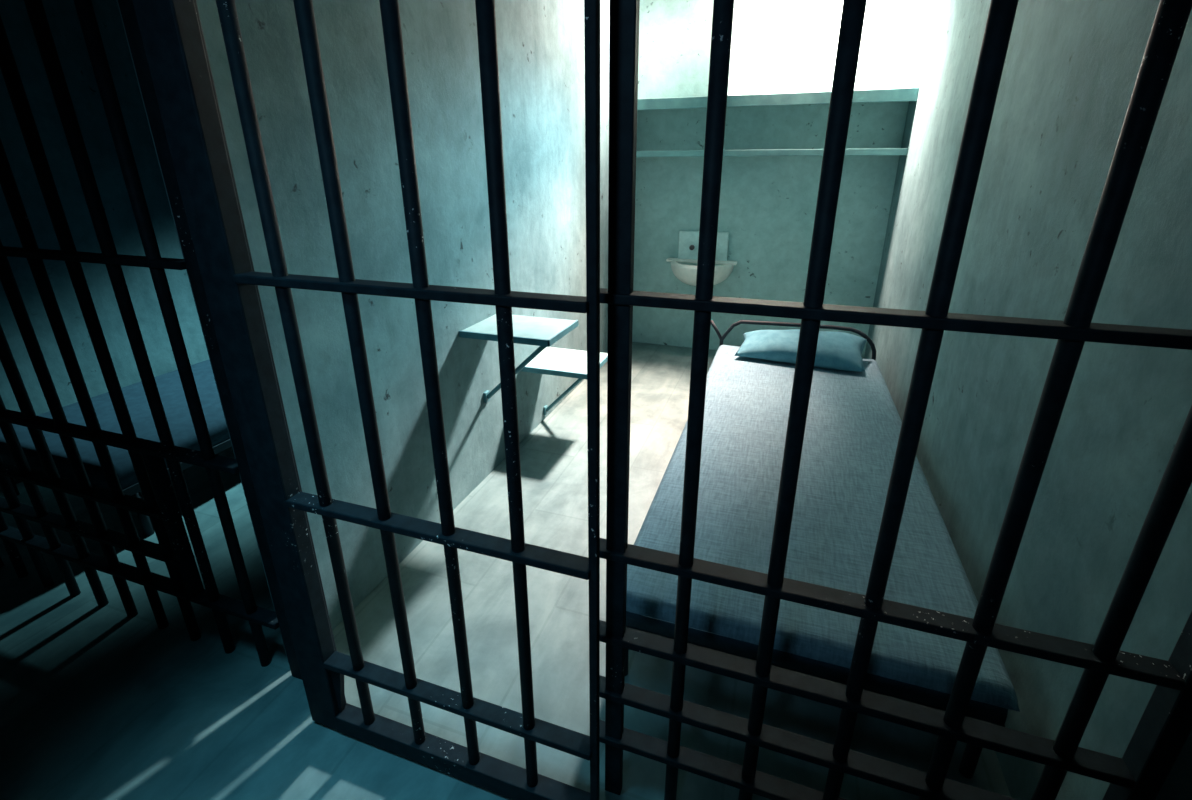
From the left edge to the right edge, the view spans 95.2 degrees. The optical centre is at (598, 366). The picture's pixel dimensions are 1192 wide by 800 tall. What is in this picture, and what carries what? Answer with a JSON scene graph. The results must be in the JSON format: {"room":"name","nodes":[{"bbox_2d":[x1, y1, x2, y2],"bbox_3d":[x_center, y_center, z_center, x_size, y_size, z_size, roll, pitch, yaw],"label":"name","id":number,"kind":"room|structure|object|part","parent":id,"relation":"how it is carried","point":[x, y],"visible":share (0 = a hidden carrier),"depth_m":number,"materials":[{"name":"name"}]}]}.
{"room":"prison interior","nodes":[
{"label":"prison interior","id":0,"kind":"room"},
{"bbox_2d":[0,0,208,489],"bbox_3d":[-2.788,-1.375,3.959,0.148,3.172,4.064,7,21,18],"label":"wall","id":1,"kind":"structure","parent":0,"point":[62,16],"depth_m":3.18,"materials":[{"name":"paint"}]},
{"bbox_2d":[117,0,609,662],"bbox_3d":[-0.426,-1.097,3.197,0.040,3.172,4.078,7,21,18],"label":"wall","id":2,"kind":"structure","parent":0,"point":[541,47],"depth_m":2.27,"materials":[{"name":"paint"}]},
{"bbox_2d":[459,314,577,402],"bbox_3d":[-0.395,0.005,2.835,0.481,0.458,0.385,7,21,18],"label":"desk","id":3,"kind":"object","parent":2,"relation":"attached to","point":[542,332],"visible":0.93,"depth_m":2.71,"materials":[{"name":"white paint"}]},
{"bbox_3d":[-0.612,0.164,2.980,0.016,0.059,0.043,7,21,18],"label":"wall plate","id":4,"kind":"part","parent":3,"relation":"part of","materials":[{"name":"teal paint"}]},
{"bbox_2d":[520,347,607,414],"bbox_3d":[-0.203,0.176,3.537,0.456,0.472,0.427,7,21,18],"label":"stool","id":5,"kind":"object","parent":2,"relation":"attached to","point":[563,362],"visible":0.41,"depth_m":3.43,"materials":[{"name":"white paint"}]},
{"bbox_3d":[-0.369,0.303,3.792,0.016,0.059,0.043,7,21,18],"label":"wall plate","id":6,"kind":"part","parent":5,"relation":"part of","materials":[{"name":"teal paint"}]},
{"bbox_2d":[0,342,1010,799],"bbox_3d":[-0.672,0.868,2.674,8.640,0.162,6.818,7,21,18],"label":"floor","id":7,"kind":"structure","parent":0,"point":[97,703],"depth_m":1.87,"materials":[{"name":"concrete"}]},
{"bbox_2d":[3,439,231,536],"bbox_3d":[-2.266,0.032,3.846,1.170,0.608,2.767,7,21,18],"label":"frame","id":8,"kind":"object","parent":7,"relation":"on","point":[134,490],"visible":0.06,"depth_m":2.59,"materials":[{"name":"metal"}]},
{"bbox_3d":[-3.136,0.576,2.882,0.035,0.243,0.035,7,21,18],"label":"leg","id":9,"kind":"part","parent":8,"relation":"part of","materials":[{"name":"metal"}]},
{"bbox_3d":[-2.662,0.522,2.631,1.042,0.035,0.032,7,21,18],"label":"cross rail","id":10,"kind":"part","parent":8,"relation":"part of","materials":[{"name":"metal"}]},
{"bbox_2d":[0,359,229,489],"bbox_3d":[-2.228,0.014,3.803,1.064,0.107,2.720,7,21,18],"label":"mattress","id":11,"kind":"object","parent":8,"relation":"on","point":[169,385],"visible":0.19,"depth_m":2.86,"materials":[{"name":"grey fabric"}]},
{"bbox_3d":[-2.154,0.690,2.569,0.035,0.243,0.035,7,21,18],"label":"leg","id":12,"kind":"part","parent":8,"relation":"part of","materials":[{"name":"metal"}]},
{"bbox_3d":[-1.733,0.142,3.677,0.032,0.043,2.734,7,21,18],"label":"rail","id":13,"kind":"part","parent":8,"relation":"part of","materials":[{"name":"metal"}]},
{"bbox_2d":[0,0,336,679],"bbox_3d":[-2.125,-0.238,1.803,2.662,2.511,0.049,7,21,18],"label":"bars","id":14,"kind":"object","parent":7,"relation":"on","point":[159,502],"visible":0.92,"depth_m":1.69,"materials":[{"name":"black paint"}]},
{"bbox_3d":[-2.401,0.380,2.128,2.079,0.020,0.049,7,21,18],"label":"rail","id":15,"kind":"part","parent":14,"relation":"part of","materials":[{"name":"black metal"}]},
{"bbox_3d":[-2.222,-0.399,1.780,2.457,0.020,0.049,7,21,18],"label":"cross rail","id":16,"kind":"part","parent":14,"relation":"part of","materials":[{"name":"black metal"}]},
{"bbox_3d":[-2.401,0.556,2.192,2.079,0.020,0.049,7,21,18],"label":"rail","id":17,"kind":"part","parent":14,"relation":"part of","materials":[{"name":"black metal"}]},
{"bbox_3d":[-2.222,0.165,1.985,2.457,0.020,0.049,7,21,18],"label":"cross rail","id":18,"kind":"part","parent":14,"relation":"part of","materials":[{"name":"black metal"}]},
{"bbox_3d":[-2.222,0.718,2.187,2.457,0.020,0.049,7,21,18],"label":"cross rail","id":19,"kind":"part","parent":14,"relation":"part of","materials":[{"name":"black metal"}]},
{"bbox_3d":[-0.960,-0.103,1.432,0.201,2.511,0.030,7,21,18],"label":"jamb post","id":20,"kind":"part","parent":14,"relation":"part of","materials":[{"name":"black metal"}]},
{"bbox_2d":[625,320,1004,778],"bbox_3d":[0.955,0.406,2.816,1.170,0.608,2.767,7,21,18],"label":"frame","id":21,"kind":"object","parent":7,"relation":"on","point":[971,755],"visible":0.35,"depth_m":1.68,"materials":[{"name":"metal"}]},
{"bbox_3d":[0.085,0.951,1.853,0.035,0.243,0.035,7,21,18],"label":"leg","id":22,"kind":"part","parent":21,"relation":"part of","materials":[{"name":"metal"}]},
{"bbox_3d":[1.437,-0.146,3.980,1.084,0.364,0.028,7,21,18],"label":"headboard","id":23,"kind":"part","parent":21,"relation":"part of","materials":[{"name":"metal"}]},
{"bbox_3d":[0.559,0.897,1.602,1.042,0.035,0.032,7,21,18],"label":"cross rail","id":24,"kind":"part","parent":21,"relation":"part of","materials":[{"name":"metal"}]},
{"bbox_2d":[626,611,1007,725],"bbox_3d":[0.992,0.388,2.773,1.064,0.107,2.720,7,21,18],"label":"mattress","id":25,"kind":"object","parent":21,"relation":"on","point":[979,710],"visible":0.06,"depth_m":1.55,"materials":[{"name":"grey fabric"}]},
{"bbox_2d":[626,345,1020,711],"bbox_3d":[0.992,0.348,2.758,1.096,0.056,2.747,7,21,18],"label":"mattress","id":26,"kind":"object","parent":25,"relation":"on","point":[853,426],"visible":0.74,"depth_m":2.02,"materials":[{"name":"grey fabric"}]},
{"bbox_2d":[734,329,866,372],"bbox_3d":[1.394,-0.148,3.749,0.824,0.200,0.389,9,22,22],"label":"pillow","id":27,"kind":"object","parent":26,"relation":"on","point":[843,351],"visible":0.88,"depth_m":3.64,"materials":[{"name":"blue fabric"}]},
{"bbox_3d":[1.067,1.065,1.539,0.035,0.243,0.035,7,21,18],"label":"leg","id":28,"kind":"part","parent":21,"relation":"part of","materials":[{"name":"metal"}]},
{"bbox_2d":[600,0,1191,799],"bbox_3d":[0.516,0.069,0.959,1.114,2.511,0.054,7,21,18],"label":"bars","id":29,"kind":"object","parent":7,"relation":"on","point":[1164,727],"visible":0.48,"depth_m":1.00,"materials":[{"name":"black paint"}]},
{"bbox_3d":[0.043,0.014,1.111,0.045,2.511,0.027,7,21,18],"label":"jamb post","id":30,"kind":"part","parent":29,"relation":"part of","materials":[{"name":"black metal"}]},
{"bbox_3d":[0.500,1.048,1.321,1.080,0.020,0.049,7,21,18],"label":"cross rail","id":31,"kind":"part","parent":29,"relation":"part of","materials":[{"name":"black metal"}]},
{"bbox_3d":[0.500,0.893,1.265,1.080,0.020,0.049,7,21,18],"label":"cross rail","id":32,"kind":"part","parent":29,"relation":"part of","materials":[{"name":"black metal"}]},
{"bbox_3d":[0.500,0.717,1.201,1.080,0.020,0.049,7,21,18],"label":"cross rail","id":33,"kind":"part","parent":29,"relation":"part of","materials":[{"name":"black metal"}]},
{"bbox_3d":[0.500,0.481,1.115,1.080,0.020,0.049,7,21,18],"label":"cross rail","id":34,"kind":"part","parent":29,"relation":"part of","materials":[{"name":"black metal"}]},
{"bbox_3d":[0.500,-0.082,0.910,1.080,0.020,0.049,7,21,18],"label":"cross rail","id":35,"kind":"part","parent":29,"relation":"part of","materials":[{"name":"black metal"}]},
{"bbox_3d":[1.026,0.129,0.796,0.036,2.511,0.054,7,21,18],"label":"post","id":36,"kind":"part","parent":29,"relation":"part of","materials":[{"name":"black metal"}]},
{"bbox_2d":[632,0,926,357],"bbox_3d":[0.395,-1.772,5.052,8.640,3.172,0.189,7,21,18],"label":"wall","id":37,"kind":"structure","parent":0,"point":[767,205],"depth_m":4.57,"materials":[{"name":"paint"}]},
{"bbox_2d":[666,231,736,285],"bbox_3d":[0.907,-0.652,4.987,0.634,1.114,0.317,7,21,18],"label":"basin","id":38,"kind":"object","parent":37,"relation":"attached to","point":[685,270],"visible":0.66,"depth_m":4.92,"materials":[{"name":"ceramic"}]},
{"bbox_2d":[636,148,907,156],"bbox_3d":[1.253,-1.746,4.457,2.234,0.049,0.335,7,21,18],"label":"wall shelf","id":39,"kind":"object","parent":37,"relation":"attached to","point":[873,151],"visible":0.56,"depth_m":4.25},
{"bbox_2d":[637,88,918,109],"bbox_3d":[1.252,-2.099,4.326,2.234,0.084,0.340,7,21,18],"label":"window sill","id":40,"kind":"structure","parent":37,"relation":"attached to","point":[902,94],"depth_m":4.12,"materials":[{"name":"grey concrete"}]},
{"bbox_2d":[864,0,1191,799],"bbox_3d":[1.781,-0.843,2.499,0.148,3.172,4.064,7,21,18],"label":"wall","id":41,"kind":"structure","parent":0,"point":[1071,68],"depth_m":1.56,"materials":[{"name":"paint"}]},
{"bbox_3d":[-0.217,-1.245,0.652,2.430,0.074,0.115,7,21,18],"label":"trim","id":42,"kind":"structure","parent":0,"visible":0},
{"bbox_2d":[132,0,599,799],"bbox_3d":[-0.447,-0.039,1.155,0.944,2.549,0.051,7,21,18],"label":"door","id":43,"kind":"structure","parent":42,"relation":"attached to","point":[170,32],"depth_m":1.20,"materials":[{"name":"black paint"}]},
{"bbox_3d":[-0.407,-0.155,1.098,0.831,0.020,0.049,7,21,18],"label":"cross rail","id":44,"kind":"part","parent":43,"relation":"part of","materials":[{"name":"black metal"}]},
{"bbox_3d":[-0.407,0.391,1.297,0.831,0.020,0.049,7,21,18],"label":"cross rail","id":45,"kind":"part","parent":43,"relation":"part of","materials":[{"name":"black metal"}]},
{"bbox_3d":[-0.407,0.911,1.486,0.831,0.020,0.049,7,21,18],"label":"cross rail","id":46,"kind":"part","parent":43,"relation":"part of","materials":[{"name":"black metal"}]},
{"bbox_3d":[-0.407,1.134,1.567,0.831,0.061,0.051,7,21,18],"label":"rail","id":47,"kind":"part","parent":43,"relation":"part of","materials":[{"name":"black metal"}]}
]}

